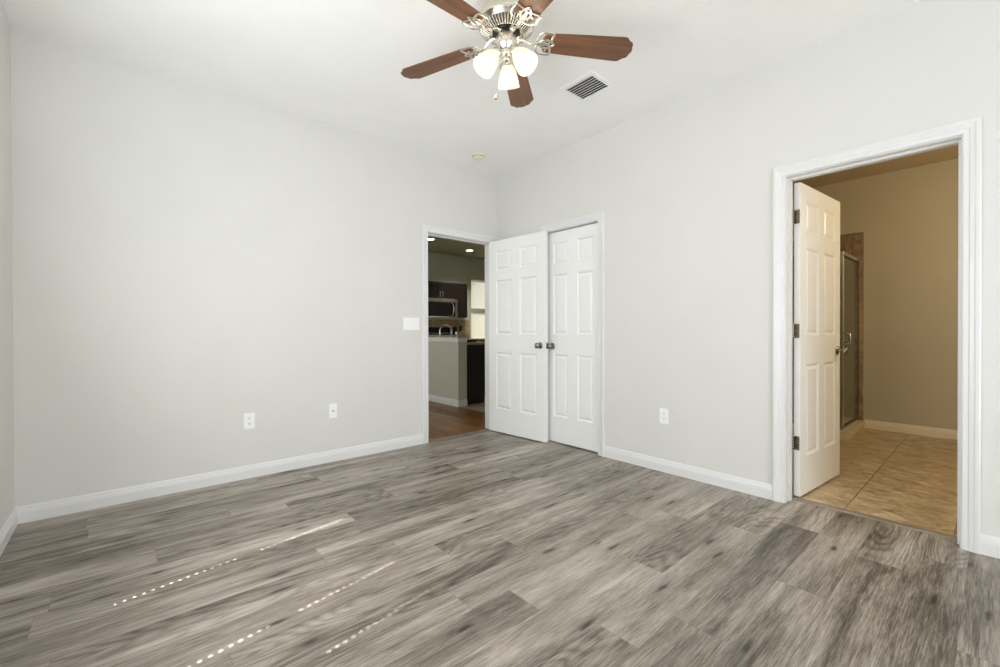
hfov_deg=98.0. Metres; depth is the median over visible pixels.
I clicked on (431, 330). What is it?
range
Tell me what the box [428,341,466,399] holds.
wall
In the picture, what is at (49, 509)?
baseboard
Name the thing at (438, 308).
microwave
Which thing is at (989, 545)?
baseboard
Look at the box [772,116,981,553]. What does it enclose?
door frame
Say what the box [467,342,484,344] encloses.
countertop
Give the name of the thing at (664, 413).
wall outlet
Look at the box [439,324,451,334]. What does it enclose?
kitchen faucet
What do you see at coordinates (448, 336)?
bar
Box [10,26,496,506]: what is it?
wall
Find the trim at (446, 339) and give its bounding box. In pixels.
[428,337,466,341]
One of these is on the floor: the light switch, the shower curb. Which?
the shower curb
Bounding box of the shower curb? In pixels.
[840,420,863,439]
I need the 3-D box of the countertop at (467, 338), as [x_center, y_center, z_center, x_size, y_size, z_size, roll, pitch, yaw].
[-0.732,0.129,9.617,0.611,0.037,0.621,0,0,-41]
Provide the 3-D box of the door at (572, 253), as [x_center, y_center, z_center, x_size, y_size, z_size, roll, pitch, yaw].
[0.656,0.036,4.004,0.104,2.006,0.602,0,0,-41]
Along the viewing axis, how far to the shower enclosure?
4.51 m
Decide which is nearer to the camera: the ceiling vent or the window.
the ceiling vent
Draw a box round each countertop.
[467,338,484,339]
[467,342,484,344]
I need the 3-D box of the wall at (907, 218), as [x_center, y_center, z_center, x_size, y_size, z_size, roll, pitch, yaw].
[4.485,-0.347,4.339,0.142,2.780,3.200,0,0,-41]
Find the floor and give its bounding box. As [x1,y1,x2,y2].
[0,401,999,666]
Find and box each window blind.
[471,279,484,308]
[471,313,484,337]
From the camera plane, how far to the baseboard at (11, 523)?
2.24 m
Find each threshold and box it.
[429,429,488,440]
[792,496,956,540]
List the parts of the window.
meeting rail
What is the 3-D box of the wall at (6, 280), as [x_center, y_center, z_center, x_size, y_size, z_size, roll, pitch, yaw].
[-0.898,-0.313,0.238,0.130,2.780,5.700,0,0,-41]
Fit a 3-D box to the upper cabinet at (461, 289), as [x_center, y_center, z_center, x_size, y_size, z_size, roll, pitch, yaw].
[-0.935,-0.720,9.612,0.306,0.740,0.360,0,0,-41]
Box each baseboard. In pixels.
[0,507,17,556]
[15,434,422,523]
[428,394,466,406]
[604,446,999,558]
[864,419,957,439]
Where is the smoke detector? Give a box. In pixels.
[472,152,484,160]
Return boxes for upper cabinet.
[428,281,455,298]
[455,283,466,317]
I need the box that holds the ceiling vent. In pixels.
[559,70,615,102]
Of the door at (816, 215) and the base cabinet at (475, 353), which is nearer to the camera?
the door at (816, 215)
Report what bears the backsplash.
attached to the wall at (441, 267)
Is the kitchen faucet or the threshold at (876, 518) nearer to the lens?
the threshold at (876, 518)
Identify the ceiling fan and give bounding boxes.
[401,0,632,107]
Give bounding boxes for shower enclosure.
[840,251,859,429]
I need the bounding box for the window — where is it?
[469,277,484,337]
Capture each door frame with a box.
[422,224,497,443]
[540,211,604,456]
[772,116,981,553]
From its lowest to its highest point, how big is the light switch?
0.117 m
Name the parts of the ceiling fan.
blade, blade, lamp shade, bulb, lamp shade, blade, bulb, lamp shade, blade, blade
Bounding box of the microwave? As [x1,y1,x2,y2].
[428,298,457,319]
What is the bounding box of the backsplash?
[428,319,469,337]
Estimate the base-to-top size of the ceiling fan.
0.540 m
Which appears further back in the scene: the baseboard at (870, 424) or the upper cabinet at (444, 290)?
the upper cabinet at (444, 290)
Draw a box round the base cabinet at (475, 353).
[467,344,484,403]
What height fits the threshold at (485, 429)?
0.005 m
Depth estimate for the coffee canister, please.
9.50 m
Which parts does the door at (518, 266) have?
knob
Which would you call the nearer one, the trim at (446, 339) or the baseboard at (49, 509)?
the baseboard at (49, 509)
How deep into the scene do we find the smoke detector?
4.16 m
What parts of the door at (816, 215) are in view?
knob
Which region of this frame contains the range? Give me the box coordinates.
[428,327,449,334]
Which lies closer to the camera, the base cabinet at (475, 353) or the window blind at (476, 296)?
the base cabinet at (475, 353)
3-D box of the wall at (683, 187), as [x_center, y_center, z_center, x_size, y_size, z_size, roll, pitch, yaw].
[1.892,-0.333,2.673,0.130,2.780,5.700,0,0,-41]
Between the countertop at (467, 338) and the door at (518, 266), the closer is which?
the door at (518, 266)
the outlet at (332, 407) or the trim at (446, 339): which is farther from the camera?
the trim at (446, 339)
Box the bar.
[428,335,468,337]
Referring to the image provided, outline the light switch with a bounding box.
[403,317,418,329]
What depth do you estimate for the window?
10.06 m
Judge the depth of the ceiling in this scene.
2.68 m
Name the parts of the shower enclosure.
handle, glass door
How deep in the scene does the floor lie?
1.96 m
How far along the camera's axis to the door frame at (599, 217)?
3.73 m
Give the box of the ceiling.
[1,0,958,259]
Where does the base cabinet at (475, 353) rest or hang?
on the floor
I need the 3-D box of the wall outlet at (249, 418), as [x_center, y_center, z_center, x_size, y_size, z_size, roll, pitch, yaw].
[-1.842,0.643,3.195,0.072,0.117,0.008,0,0,-41]
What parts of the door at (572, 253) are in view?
knob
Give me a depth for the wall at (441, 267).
9.79 m
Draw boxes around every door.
[489,231,547,442]
[548,223,597,451]
[792,182,848,496]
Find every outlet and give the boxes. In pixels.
[244,412,254,429]
[329,403,336,417]
[660,408,668,423]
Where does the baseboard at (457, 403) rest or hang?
attached to the wall at (447, 361)
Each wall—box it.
[0,0,13,529]
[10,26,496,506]
[428,252,484,319]
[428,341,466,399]
[497,0,999,537]
[792,158,958,429]
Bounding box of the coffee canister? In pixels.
[453,326,456,334]
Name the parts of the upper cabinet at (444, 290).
cabinet door, cabinet door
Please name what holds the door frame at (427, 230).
attached to the wall at (189, 259)
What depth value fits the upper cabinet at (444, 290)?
9.15 m
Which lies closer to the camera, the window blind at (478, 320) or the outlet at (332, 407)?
the outlet at (332, 407)

